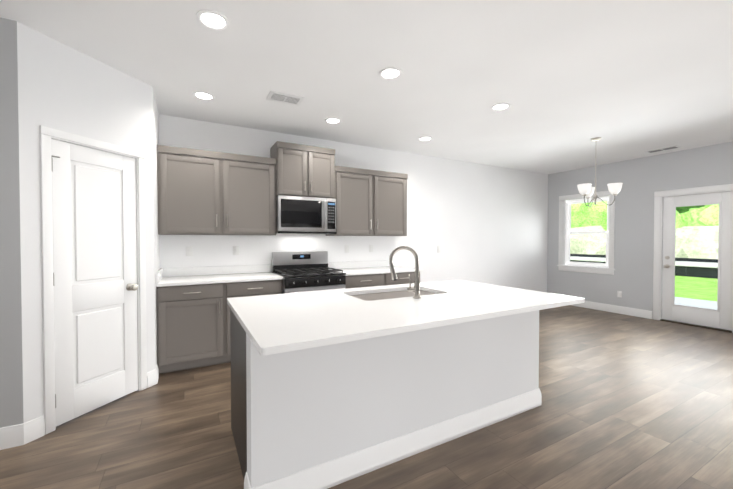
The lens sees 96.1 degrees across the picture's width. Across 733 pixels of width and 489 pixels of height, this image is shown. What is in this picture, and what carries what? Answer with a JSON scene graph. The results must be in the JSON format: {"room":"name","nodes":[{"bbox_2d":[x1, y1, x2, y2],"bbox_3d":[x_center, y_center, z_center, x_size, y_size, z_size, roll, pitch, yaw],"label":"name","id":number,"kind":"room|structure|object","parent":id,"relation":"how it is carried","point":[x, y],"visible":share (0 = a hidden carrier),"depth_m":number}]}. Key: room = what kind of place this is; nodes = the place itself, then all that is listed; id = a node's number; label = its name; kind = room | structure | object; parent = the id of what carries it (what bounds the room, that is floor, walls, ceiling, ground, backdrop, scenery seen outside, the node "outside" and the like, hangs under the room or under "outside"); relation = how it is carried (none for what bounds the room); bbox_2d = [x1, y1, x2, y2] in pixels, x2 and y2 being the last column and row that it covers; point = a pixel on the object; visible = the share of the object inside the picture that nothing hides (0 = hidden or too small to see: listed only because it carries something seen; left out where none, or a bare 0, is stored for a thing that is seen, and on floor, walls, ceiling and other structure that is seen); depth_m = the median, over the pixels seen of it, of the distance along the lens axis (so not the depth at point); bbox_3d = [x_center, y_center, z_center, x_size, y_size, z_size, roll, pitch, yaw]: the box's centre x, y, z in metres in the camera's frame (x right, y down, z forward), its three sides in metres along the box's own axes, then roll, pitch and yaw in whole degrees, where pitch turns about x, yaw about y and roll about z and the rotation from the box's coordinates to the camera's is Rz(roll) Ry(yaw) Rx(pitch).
{"room":"kitchen","nodes":[
{"label":"kitchen","id":0,"kind":"room"},
{"bbox_2d":[0,18,22,427],"bbox_3d":[-3.303,-0.056,1.637,2.335,2.740,0.140,0,1,-29],"label":"wall","id":1,"kind":"structure","parent":0,"point":[11,389],"depth_m":2.11},
{"bbox_2d":[17,22,154,422],"bbox_3d":[-2.169,-0.071,2.608,0.140,2.740,0.945,0,1,18],"label":"wall","id":2,"kind":"structure","parent":0,"point":[64,87],"depth_m":2.30},
{"bbox_2d":[40,125,146,433],"bbox_3d":[-2.159,0.243,2.618,0.156,2.111,0.742,0,1,18],"label":"door frame","id":3,"kind":"structure","parent":2,"relation":"attached to","point":[47,134],"depth_m":2.29},
{"bbox_2d":[51,139,137,425],"bbox_3d":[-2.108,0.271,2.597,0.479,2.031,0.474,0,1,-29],"label":"pantry door","id":4,"kind":"structure","parent":2,"relation":"in","point":[95,285],"depth_m":2.55},
{"bbox_2d":[153,90,159,368],"bbox_3d":[-2.203,-0.083,3.336,0.140,2.740,0.760,0,1,-29],"label":"wall","id":5,"kind":"structure","parent":0,"point":[156,235],"depth_m":3.22},
{"bbox_2d":[156,268,163,283],"bbox_3d":[-2.151,0.321,3.423,0.020,0.099,0.622,0,1,-29],"label":"backsplash","id":6,"kind":"structure","parent":5,"relation":"attached to","point":[159,275],"depth_m":3.41},
{"bbox_2d":[159,114,547,291],"bbox_3d":[0.763,-0.116,5.477,7.400,2.740,0.140,0,1,-29],"label":"wall","id":7,"kind":"structure","parent":0,"point":[482,223],"depth_m":5.55},
{"bbox_2d":[186,246,192,255],"bbox_3d":[-2.068,0.079,3.842,0.070,0.114,0.007,0,1,-29],"label":"electrical outlet plate","id":8,"kind":"object","parent":7,"relation":"attached to","point":[189,250],"depth_m":3.84},
{"bbox_2d":[157,145,276,234],"bbox_3d":[-1.706,-0.573,3.841,1.219,0.925,0.332,0,1,-29],"label":"upper cabinet","id":9,"kind":"object","parent":7,"relation":"attached to","point":[204,194],"depth_m":3.66},
{"bbox_2d":[233,246,238,254],"bbox_3d":[-1.621,0.075,4.087,0.070,0.114,0.007,0,1,-29],"label":"electrical outlet plate","id":10,"kind":"object","parent":7,"relation":"attached to","point":[235,248],"depth_m":4.09},
{"bbox_2d":[164,260,395,275],"bbox_3d":[-0.914,0.304,4.468,3.196,0.099,0.020,0,1,-29],"label":"backsplash","id":11,"kind":"structure","parent":7,"relation":"attached to","point":[219,270],"depth_m":4.13},
{"bbox_2d":[270,141,336,200],"bbox_3d":[-0.828,-0.925,4.300,0.757,0.646,0.362,0,1,-29],"label":"upper cabinet","id":12,"kind":"object","parent":7,"relation":"attached to","point":[303,173],"depth_m":4.13},
{"bbox_2d":[276,195,335,233],"bbox_3d":[-0.806,-0.368,4.269,0.754,0.458,0.454,0,1,-29],"label":"microwave","id":13,"kind":"object","parent":12,"relation":"attached to","point":[303,215],"visible":1,"depth_m":4.10},
{"bbox_2d":[345,245,348,252],"bbox_3d":[-0.288,0.064,4.818,0.070,0.114,0.007,0,1,-29],"label":"electrical outlet plate","id":14,"kind":"object","parent":7,"relation":"attached to","point":[346,246],"depth_m":4.82},
{"bbox_2d":[326,166,407,235],"bbox_3d":[0.019,-0.588,4.788,1.181,0.925,0.332,0,1,-29],"label":"upper cabinet","id":15,"kind":"object","parent":7,"relation":"attached to","point":[369,204],"depth_m":4.62},
{"bbox_2d":[0,305,732,488],"bbox_3d":[1.353,1.367,1.432,10.280,0.100,7.840,0,1,-29],"label":"floor","id":16,"kind":"structure","parent":0,"point":[631,402],"depth_m":2.27},
{"bbox_2d":[156,280,281,373],"bbox_3d":[-1.637,0.838,3.739,1.218,0.885,0.617,0,1,-29],"label":"base cabinet","id":17,"kind":"object","parent":16,"relation":"on","point":[193,319],"depth_m":3.35},
{"bbox_2d":[156,272,282,287],"bbox_3d":[-1.631,0.381,3.721,1.218,0.030,0.642,0,1,-29],"label":"countertop","id":18,"kind":"structure","parent":17,"relation":"on","point":[229,277],"depth_m":3.57},
{"bbox_2d":[272,251,345,293],"bbox_3d":[-0.728,0.687,4.142,0.756,1.175,0.717,0,1,-29],"label":"range","id":19,"kind":"object","parent":16,"relation":"on","point":[305,271],"visible":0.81,"depth_m":4.04},
{"bbox_2d":[344,272,419,288],"bbox_3d":[0.100,0.823,4.693,1.210,0.885,0.617,0,1,-29],"label":"base cabinet","id":20,"kind":"object","parent":16,"relation":"on","point":[384,279],"depth_m":4.37},
{"bbox_2d":[329,264,422,275],"bbox_3d":[0.112,0.366,4.677,1.222,0.030,0.642,0,1,-29],"label":"countertop","id":21,"kind":"structure","parent":20,"relation":"on","point":[349,271],"depth_m":4.49},
{"bbox_2d":[229,306,541,488],"bbox_3d":[0.202,0.858,2.519,2.258,0.884,0.930,0,1,-29],"label":"kitchen island","id":22,"kind":"object","parent":16,"relation":"on","point":[331,388],"depth_m":1.94},
{"bbox_2d":[227,280,584,357],"bbox_3d":[0.285,0.402,2.376,2.270,0.030,1.250,0,1,-29],"label":"island countertop","id":23,"kind":"structure","parent":22,"relation":"on","point":[275,323],"depth_m":1.97},
{"bbox_2d":[355,290,438,301],"bbox_3d":[0.231,0.518,2.633,0.784,0.233,0.454,0,1,-29],"label":"sink","id":24,"kind":"object","parent":23,"relation":"in","point":[370,294],"depth_m":2.74},
{"bbox_2d":[387,246,422,297],"bbox_3d":[0.282,0.199,2.382,0.205,0.377,0.139,0,1,-29],"label":"faucet","id":25,"kind":"object","parent":23,"relation":"on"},
{"bbox_2d":[0,0,732,173],"bbox_3d":[1.353,-1.472,1.387,10.280,0.100,7.840,0,1,-29],"label":"ceiling","id":26,"kind":"structure","parent":0,"point":[569,80],"depth_m":2.68},
{"bbox_2d":[192,91,214,100],"bbox_3d":[-1.586,-1.445,3.209,0.195,0.009,0.195,-1,1,-35],"label":"recessed light","id":27,"kind":"object","parent":26,"relation":"in","point":[201,95],"depth_m":3.20},
{"bbox_2d":[196,10,229,30],"bbox_3d":[-0.980,-1.427,2.104,0.195,0.009,0.195,-1,1,-35],"label":"recessed light","id":28,"kind":"object","parent":26,"relation":"in","point":[213,20],"depth_m":2.10},
{"bbox_2d":[266,90,304,105],"bbox_3d":[-0.804,-1.443,3.261,0.330,0.016,0.210,0,1,-29],"label":"air vent","id":29,"kind":"object","parent":26,"relation":"in","point":[273,95],"depth_m":3.24},
{"bbox_2d":[325,118,340,123],"bbox_3d":[-0.393,-1.456,3.885,0.195,0.009,0.195,0,1,22],"label":"recessed light","id":30,"kind":"object","parent":26,"relation":"in","point":[329,120],"depth_m":3.88},
{"bbox_2d":[379,67,401,79],"bbox_3d":[0.204,-1.438,2.776,0.195,0.009,0.195,-1,1,-35],"label":"recessed light","id":31,"kind":"object","parent":26,"relation":"in","point":[390,73],"depth_m":2.77},
{"bbox_2d":[418,137,431,140],"bbox_3d":[0.819,-1.467,4.585,0.195,0.009,0.195,0,1,22],"label":"recessed light","id":32,"kind":"object","parent":26,"relation":"in","point":[421,138],"depth_m":4.58},
{"bbox_2d":[491,103,510,110],"bbox_3d":[1.416,-1.449,3.475,0.195,0.009,0.195,0,1,22],"label":"recessed light","id":33,"kind":"object","parent":26,"relation":"in","point":[501,106],"depth_m":3.46},
{"bbox_2d":[577,137,622,206],"bbox_3d":[3.161,-1.001,4.546,0.514,0.940,0.534,0,1,-29],"label":"dining chandelier","id":34,"kind":"object","parent":26,"relation":"hanging from","point":[587,190],"visible":1,"depth_m":4.48},
{"bbox_2d":[645,145,679,152],"bbox_3d":[4.586,-1.474,5.100,0.170,0.013,0.380,0,1,-29],"label":"air vent","id":35,"kind":"object","parent":26,"relation":"in","point":[670,147],"depth_m":5.08},
{"bbox_2d":[547,141,732,318],"bbox_3d":[5.798,-0.091,3.848,0.140,2.740,7.560,0,1,-29],"label":"wall","id":36,"kind":"structure","parent":0,"point":[643,179],"depth_m":5.78},
{"bbox_2d":[557,191,614,274],"bbox_3d":[4.323,-0.227,6.482,0.160,1.550,1.060,0,1,-29],"label":"dining room window","id":37,"kind":"structure","parent":36,"relation":"in","point":[565,263],"depth_m":6.53},
{"bbox_2d":[572,301,651,318],"bbox_3d":[4.361,1.173,6.325,0.016,0.135,1.810,0,1,-29],"label":"baseboard","id":38,"kind":"structure","parent":36,"relation":"attached to","point":[592,305],"depth_m":5.97},
{"bbox_2d":[617,291,621,297],"bbox_3d":[4.568,0.896,5.949,0.008,0.114,0.070,0,1,-29],"label":"electrical outlet plate","id":39,"kind":"object","parent":36,"relation":"attached to","point":[619,293],"depth_m":5.95},
{"bbox_2d":[653,184,732,332],"bbox_3d":[5.106,0.193,5.096,0.157,2.134,1.011,0,1,-29],"label":"door frame","id":40,"kind":"structure","parent":36,"relation":"attached to","point":[658,254],"depth_m":5.44},
{"bbox_2d":[660,319,731,332],"bbox_3d":[5.117,1.250,5.120,0.190,0.018,0.813,0,1,-29],"label":"patio door threshold sill","id":41,"kind":"object","parent":36,"relation":"attached to","point":[718,329],"visible":0.6,"depth_m":5.05},
{"bbox_2d":[662,191,732,330],"bbox_3d":[5.072,0.233,5.079,0.114,2.010,0.807,0,1,-29],"label":"patio door","id":42,"kind":"structure","parent":36,"relation":"in","point":[720,317],"depth_m":5.00},
{"label":"outside","id":43,"kind":"structure","parent":0,"visible":0},
{"bbox_2d":[675,276,717,301],"bbox_3d":[34.579,0.632,58.691,103.050,0.210,190.000,0,1,-29],"label":"lawn","id":44,"kind":"structure","parent":43,"point":[708,289],"depth_m":9.88},
{"bbox_2d":[570,254,717,278],"bbox_3d":[4.956,0.532,31.006,4.080,0.880,90.035,0,1,-29],"label":"fence","id":45,"kind":"object","parent":44,"relation":"on","point":[682,267],"depth_m":13.47},
{"bbox_2d":[570,226,718,258],"bbox_3d":[13.524,0.810,30.144,12.341,4.859,54.491,0,1,-29],"label":"bushes","id":46,"kind":"object","parent":44,"relation":"on","point":[686,246],"depth_m":17.24},
{"bbox_2d":[571,196,718,230],"bbox_3d":[22.359,-7.941,45.028,29.854,20.308,87.812,0,1,-29],"label":"trees","id":47,"kind":"object","parent":44,"relation":"on","point":[577,212],"depth_m":23.39},
{"bbox_2d":[674,297,716,309],"bbox_3d":[6.426,1.313,6.177,3.140,0.100,4.200,0,1,-29],"label":"patio","id":48,"kind":"structure","parent":44,"relation":"on","point":[707,304],"depth_m":6.98}
]}

